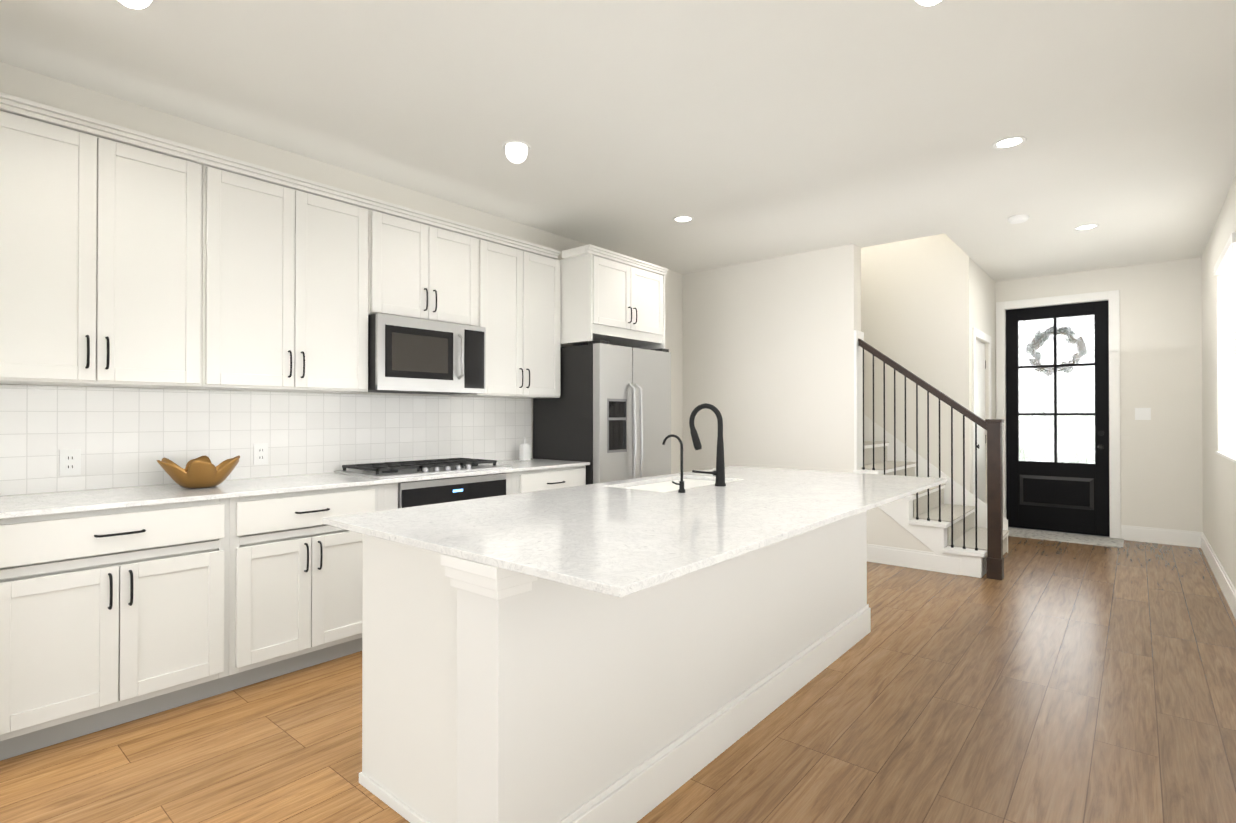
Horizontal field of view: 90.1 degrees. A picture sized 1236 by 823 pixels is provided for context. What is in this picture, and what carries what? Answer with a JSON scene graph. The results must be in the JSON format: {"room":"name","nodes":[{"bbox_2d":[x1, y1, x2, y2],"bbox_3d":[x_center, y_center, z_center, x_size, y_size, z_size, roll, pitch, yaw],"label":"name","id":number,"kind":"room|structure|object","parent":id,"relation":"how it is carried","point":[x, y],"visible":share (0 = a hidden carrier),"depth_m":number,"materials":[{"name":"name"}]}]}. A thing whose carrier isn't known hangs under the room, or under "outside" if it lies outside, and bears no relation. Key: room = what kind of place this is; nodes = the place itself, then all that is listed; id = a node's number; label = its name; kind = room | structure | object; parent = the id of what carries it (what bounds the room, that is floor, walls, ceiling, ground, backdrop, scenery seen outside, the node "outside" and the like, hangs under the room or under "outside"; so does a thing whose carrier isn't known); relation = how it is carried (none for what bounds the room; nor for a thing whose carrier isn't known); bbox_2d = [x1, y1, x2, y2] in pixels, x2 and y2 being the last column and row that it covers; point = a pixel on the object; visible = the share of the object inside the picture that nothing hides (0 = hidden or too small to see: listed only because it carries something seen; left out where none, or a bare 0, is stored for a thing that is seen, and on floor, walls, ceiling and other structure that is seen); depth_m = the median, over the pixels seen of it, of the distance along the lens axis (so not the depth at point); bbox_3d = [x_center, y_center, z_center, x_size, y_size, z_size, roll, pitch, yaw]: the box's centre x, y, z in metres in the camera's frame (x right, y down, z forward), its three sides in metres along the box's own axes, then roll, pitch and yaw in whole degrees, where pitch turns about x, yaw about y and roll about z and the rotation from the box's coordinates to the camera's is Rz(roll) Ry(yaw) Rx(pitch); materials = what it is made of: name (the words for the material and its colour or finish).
{"room":"kitchen","nodes":[
{"label":"kitchen","id":0,"kind":"room"},
{"bbox_2d":[0,62,683,473],"bbox_3d":[-2.092,-1.073,3.346,0.120,4.700,11.040,0,0,40],"label":"wall","id":1,"kind":"structure","parent":0,"point":[14,80],"depth_m":3.60,"materials":[{"name":"paint"}]},
{"bbox_2d":[59,449,80,475],"bbox_3d":[-2.464,0.229,2.776,0.007,0.116,0.072,0,0,40],"label":"outlet","id":2,"kind":"object","parent":1,"relation":"attached to","point":[69,461],"depth_m":2.77,"materials":[{"name":"white plastic"}]},
{"bbox_2d":[0,96,227,389],"bbox_3d":[-2.298,-0.658,2.730,0.347,1.082,0.845,0,0,40],"label":"upper cabinet","id":3,"kind":"object","parent":1,"relation":"attached to","point":[132,258],"depth_m":2.61,"materials":[{"name":"paint"}]},
{"bbox_2d":[254,443,267,464],"bbox_3d":[-1.956,0.233,3.381,0.007,0.116,0.072,0,0,40],"label":"outlet","id":4,"kind":"object","parent":1,"relation":"attached to","point":[260,449],"depth_m":3.38,"materials":[{"name":"white plastic"}]},
{"bbox_2d":[224,160,383,392],"bbox_3d":[-1.807,-0.654,3.314,0.347,1.082,0.960,0,0,40],"label":"upper cabinet","id":5,"kind":"object","parent":1,"relation":"attached to","point":[304,260],"depth_m":3.21,"materials":[{"name":"paint"}]},
{"bbox_2d":[384,204,483,326],"bbox_3d":[-1.299,-0.873,3.920,0.347,0.637,0.759,0,0,40],"label":"upper cabinet","id":6,"kind":"object","parent":1,"relation":"attached to","point":[434,267],"depth_m":3.82,"materials":[{"name":"paint"}]},
{"bbox_2d":[368,313,485,394],"bbox_3d":[-1.250,-0.336,3.875,0.457,0.432,0.752,0,0,40],"label":"microwave","id":7,"kind":"object","parent":6,"relation":"attached to","point":[409,355],"visible":0.96,"depth_m":3.70,"materials":[{"name":"silver metal"}]},
{"bbox_2d":[448,232,563,397],"bbox_3d":[-0.830,-0.647,4.477,0.347,1.082,0.839,0,0,40],"label":"upper cabinet","id":8,"kind":"object","parent":1,"relation":"attached to","point":[522,281],"depth_m":4.38,"materials":[{"name":"paint"}]},
{"bbox_2d":[560,244,667,347],"bbox_3d":[-0.146,-0.879,5.060,0.647,0.612,0.929,0,0,40],"label":"upper cabinet","id":9,"kind":"object","parent":1,"relation":"attached to","point":[618,300],"depth_m":4.69,"materials":[{"name":"paint"}]},
{"bbox_2d":[398,473,505,507],"bbox_3d":[-1.145,0.766,3.806,0.643,0.747,0.732,0,0,40],"label":"oven","id":10,"kind":"object","parent":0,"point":[425,492],"visible":0.23,"depth_m":3.60,"materials":[{"name":"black metal"}]},
{"bbox_2d":[0,536,1235,822],"bbox_3d":[-0.018,1.322,2.465,4.410,0.100,12.380,0,0,40],"label":"floor","id":11,"kind":"structure","parent":0,"point":[1052,682],"depth_m":2.44,"materials":[{"name":"brown wood"}]},
{"bbox_2d":[0,496,247,760],"bbox_3d":[-2.195,0.825,2.634,0.617,0.893,0.844,0,0,40],"label":"base cabinet","id":12,"kind":"object","parent":11,"relation":"on","point":[137,581],"depth_m":2.43,"materials":[{"name":"paint"}]},
{"bbox_2d":[0,456,589,519],"bbox_3d":[-1.452,0.373,3.501,0.642,0.021,3.124,0,0,40],"label":"countertop","id":13,"kind":"structure","parent":12,"relation":"on","point":[136,495],"depth_m":2.80,"materials":[{"name":"white stone"}]},
{"bbox_2d":[157,455,239,487],"bbox_3d":[-1.986,0.289,2.935,0.339,0.139,0.356,0,0,40],"label":"bowl","id":14,"kind":"object","parent":13,"relation":"on","point":[202,472],"visible":1,"depth_m":2.85,"materials":[{"name":"brown metal"}]},
{"bbox_2d":[334,458,511,478],"bbox_3d":[-1.187,0.342,3.831,0.530,0.045,0.910,0,0,40],"label":"cooktop","id":15,"kind":"object","parent":13,"relation":"in","point":[406,468],"visible":1,"depth_m":3.67,"materials":[{"name":"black metal"}]},
{"bbox_2d":[520,437,530,460],"bbox_3d":[-0.703,0.279,4.665,0.048,0.180,0.072,0,0,40],"label":"soap bottle","id":16,"kind":"object","parent":13,"relation":"on","point":[525,451],"visible":1,"depth_m":4.64,"materials":[{"name":"white ceramic"}]},
{"bbox_2d":[244,484,391,686],"bbox_3d":[-1.724,0.828,3.194,0.617,0.893,0.780,0,0,40],"label":"base cabinet","id":17,"kind":"object","parent":11,"relation":"on","point":[303,575],"depth_m":2.97,"materials":[{"name":"paint"}]},
{"bbox_2d":[456,464,589,494],"bbox_3d":[-0.682,0.836,4.435,0.617,0.893,0.700,0,0,40],"label":"base cabinet","id":18,"kind":"object","parent":11,"relation":"on","point":[547,478],"depth_m":4.18,"materials":[{"name":"paint"}]},
{"bbox_2d":[323,514,870,822],"bbox_3d":[0.260,0.827,2.799,0.870,0.893,2.746,0,0,40],"label":"kitchen island","id":19,"kind":"object","parent":11,"relation":"on","point":[635,650],"depth_m":1.91,"materials":[{"name":"paint"}]},
{"bbox_2d":[323,466,946,597],"bbox_3d":[0.402,0.369,2.699,1.290,0.020,2.770,0,0,40],"label":"island countertop","id":20,"kind":"structure","parent":19,"relation":"on","point":[609,539],"depth_m":1.99,"materials":[{"name":"white stone"}]},
{"bbox_2d":[662,434,684,492],"bbox_3d":[0.236,0.230,2.743,0.121,0.256,0.068,0,0,40],"label":"filter faucet","id":21,"kind":"object","parent":20,"relation":"on","point":[681,486],"visible":1,"depth_m":2.72,"materials":[{"name":"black metal"}]},
{"bbox_2d":[627,474,730,489],"bbox_3d":[0.296,0.488,3.132,0.394,0.237,0.744,0,0,40],"label":"sink","id":22,"kind":"object","parent":20,"relation":"in","point":[660,483],"depth_m":3.26,"materials":[{"name":"white ceramic"}]},
{"bbox_2d":[689,403,725,485],"bbox_3d":[0.417,0.159,3.006,0.204,0.400,0.116,0,0,40],"label":"faucet","id":23,"kind":"object","parent":20,"relation":"on","point":[719,472],"visible":1,"depth_m":2.98,"materials":[{"name":"black metal"}]},
{"bbox_2d":[533,340,670,484],"bbox_3d":[-0.088,0.384,5.003,0.779,1.804,0.900,0,0,40],"label":"refrigerator","id":24,"kind":"object","parent":11,"relation":"on","point":[607,414],"visible":0.62,"depth_m":4.68,"materials":[{"name":"silver metal"}]},
{"bbox_2d":[853,415,1008,577],"bbox_3d":[2.481,0.452,5.772,1.851,1.678,1.182,0,0,40],"label":"stairs","id":25,"kind":"structure","parent":11,"relation":"on","point":[890,524],"depth_m":5.29,"materials":[{"name":"paint"}]},
{"bbox_2d":[858,338,1003,579],"bbox_3d":[2.538,0.321,5.077,1.082,1.930,0.110,0,0,40],"label":"stair railing","id":26,"kind":"object","parent":25,"relation":"attached to","point":[995,557],"visible":0.81,"depth_m":4.84,"materials":[{"name":"brown wood"}]},
{"bbox_2d":[1008,527,1123,547],"bbox_3d":[4.523,1.289,6.356,1.060,0.011,0.500,0,0,40],"label":"door mat","id":27,"kind":"object","parent":11,"relation":"on","point":[1073,538],"visible":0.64,"depth_m":6.28,"materials":[{"name":"fabric"}]},
{"bbox_2d":[0,0,1235,281],"bbox_3d":[0.052,-1.538,2.566,4.410,0.100,12.360,0,0,40],"label":"ceiling","id":28,"kind":"structure","parent":0,"point":[746,130],"depth_m":2.99,"materials":[{"name":"paint"}]},
{"bbox_2d":[502,140,530,152],"bbox_3d":[-0.568,-1.479,3.452,0.163,0.006,0.163,0,0,34],"label":"recessed light","id":29,"kind":"object","parent":28,"relation":"in","point":[514,146],"depth_m":3.44,"materials":[{"name":"white plastic"}]},
{"bbox_2d":[673,215,693,222],"bbox_3d":[0.500,-1.472,4.723,0.163,0.006,0.163,0,0,34],"label":"recessed light","id":30,"kind":"object","parent":28,"relation":"in","point":[681,219],"depth_m":4.72,"materials":[{"name":"white plastic"}]},
{"bbox_2d":[992,136,1026,148],"bbox_3d":[2.155,-1.479,3.398,0.163,0.006,0.163,0,0,34],"label":"recessed light","id":31,"kind":"object","parent":28,"relation":"in","point":[1013,141],"depth_m":3.39,"materials":[{"name":"white plastic"}]},
{"bbox_2d":[1008,214,1028,223],"bbox_3d":[3.037,-1.456,4.681,0.136,0.035,0.136,0,0,40],"label":"smoke detector","id":32,"kind":"object","parent":28,"relation":"attached to","point":[1017,219],"visible":1,"depth_m":4.65,"materials":[{"name":"white plastic"}]},
{"bbox_2d":[1074,224,1098,230],"bbox_3d":[3.740,-1.470,4.927,0.163,0.006,0.163,0,0,31],"label":"recessed light","id":33,"kind":"object","parent":28,"relation":"in","point":[1089,226],"depth_m":4.93,"materials":[{"name":"white plastic"}]},
{"bbox_2d":[684,237,923,519],"bbox_3d":[1.992,-1.055,6.295,2.340,4.700,1.270,0,0,40],"label":"wall","id":34,"kind":"structure","parent":0,"point":[762,354],"depth_m":6.05,"materials":[{"name":"paint"}]},
{"bbox_2d":[867,544,960,574],"bbox_3d":[1.689,1.217,5.696,2.630,0.148,0.016,0,0,40],"label":"baseboard","id":35,"kind":"structure","parent":34,"relation":"attached to","point":[918,559],"depth_m":5.07,"materials":[{"name":"paint"}]},
{"bbox_2d":[936,234,987,503],"bbox_3d":[3.045,-1.061,5.411,0.110,4.700,1.270,0,0,40],"label":"wall","id":36,"kind":"structure","parent":0,"point":[961,285],"depth_m":5.94,"materials":[{"name":"paint"}]},
{"bbox_2d":[924,235,999,466],"bbox_3d":[3.408,-1.007,6.045,0.150,4.600,2.710,0,0,40],"label":"wall","id":37,"kind":"structure","parent":0,"point":[929,241],"depth_m":6.08,"materials":[{"name":"paint"}]},
{"bbox_2d":[976,340,985,503],"bbox_3d":[3.706,0.279,6.318,0.095,2.021,0.774,0,0,40],"label":"closet door","id":38,"kind":"structure","parent":37,"relation":"in","point":[980,413],"depth_m":6.42,"materials":[{"name":"paint"}]},
{"bbox_2d":[972,327,991,495],"bbox_3d":[3.725,0.243,6.301,0.016,2.105,0.930,0,0,40],"label":"door frame","id":39,"kind":"structure","parent":37,"relation":"attached to","point":[977,333],"depth_m":5.98,"materials":[{"name":"paint"}]},
{"bbox_2d":[1000,257,1199,531],"bbox_3d":[4.942,-0.084,6.443,1.680,2.760,0.120,0,0,40],"label":"wall","id":40,"kind":"structure","parent":0,"point":[1160,301],"depth_m":6.07,"materials":[{"name":"paint"}]},
{"bbox_2d":[1006,301,1109,536],"bbox_3d":[4.681,0.076,6.608,0.905,2.432,0.120,0,0,40],"label":"front door","id":41,"kind":"structure","parent":40,"relation":"in","point":[1058,496],"depth_m":6.61,"materials":[{"name":"black paint"}]},
{"bbox_2d":[1026,327,1086,375],"bbox_3d":[4.763,-0.661,6.709,0.538,0.539,0.079,0,0,40],"label":"wreath","id":42,"kind":"object","parent":41,"relation":"attached to","point":[1081,346],"depth_m":6.72,"materials":[{"name":"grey plant"}]},
{"bbox_2d":[996,290,1120,538],"bbox_3d":[4.703,0.035,6.630,1.078,2.526,0.138,0,0,40],"label":"door frame","id":43,"kind":"structure","parent":40,"relation":"attached to","point":[1112,297],"depth_m":6.29,"materials":[{"name":"paint"}]},
{"bbox_2d":[1135,408,1150,419],"bbox_3d":[5.215,0.024,6.129,0.120,0.120,0.009,0,0,40],"label":"light switch","id":44,"kind":"object","parent":40,"relation":"attached to","point":[1140,413],"depth_m":6.13,"materials":[{"name":"white plastic"}]},
{"bbox_2d":[1121,525,1199,547],"bbox_3d":[5.300,1.219,6.045,0.570,0.148,0.016,0,0,40],"label":"baseboard","id":45,"kind":"structure","parent":40,"relation":"attached to","point":[1130,533],"depth_m":6.03,"materials":[{"name":"paint"}]},
{"bbox_2d":[1200,175,1235,588],"bbox_3d":[1.656,-0.116,1.132,0.120,2.760,12.480,0,0,40],"label":"wall","id":46,"kind":"structure","parent":0,"point":[1217,473],"depth_m":4.80,"materials":[{"name":"paint"}]},
{"bbox_2d":[1199,532,1235,618],"bbox_3d":[1.604,1.190,1.168,0.016,0.148,12.240,0,0,40],"label":"baseboard","id":47,"kind":"structure","parent":46,"relation":"attached to","point":[1229,591],"depth_m":4.54,"materials":[{"name":"paint"}]},
{"bbox_2d":[1214,232,1235,454],"bbox_3d":[4.256,-0.401,4.278,0.093,1.429,1.192,0,0,40],"label":"window blind","id":48,"kind":"object","parent":46,"relation":"attached to","point":[1225,264],"visible":1,"depth_m":4.39,"materials":[{"name":"white fabric"}]},
{"bbox_2d":[1216,451,1235,462],"bbox_3d":[4.268,0.313,4.263,0.112,0.020,1.198,0,0,40],"label":"window sill","id":49,"kind":"structure","parent":46,"relation":"attached to","point":[1229,456],"depth_m":4.24,"materials":[{"name":"paint"}]},
{"bbox_2d":[1232,285,1235,407],"bbox_3d":[4.307,-0.398,4.235,0.030,1.440,1.200,0,0,40],"label":"window","id":50,"kind":"structure","parent":46,"relation":"in","point":[1234,350],"depth_m":4.66,"materials":[{"name":"clear glass"}]},
{"label":"outside","id":51,"kind":"structure","parent":0,"visible":0},
{"bbox_2d":[1018,315,1094,463],"bbox_3d":[4.321,-1.704,6.615,14.000,8.000,8.050,0,0,40],"label":"door glass","id":52,"kind":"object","parent":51,"point":[1050,402],"depth_m":9.63,"materials":[{"name":"white"}]}
]}

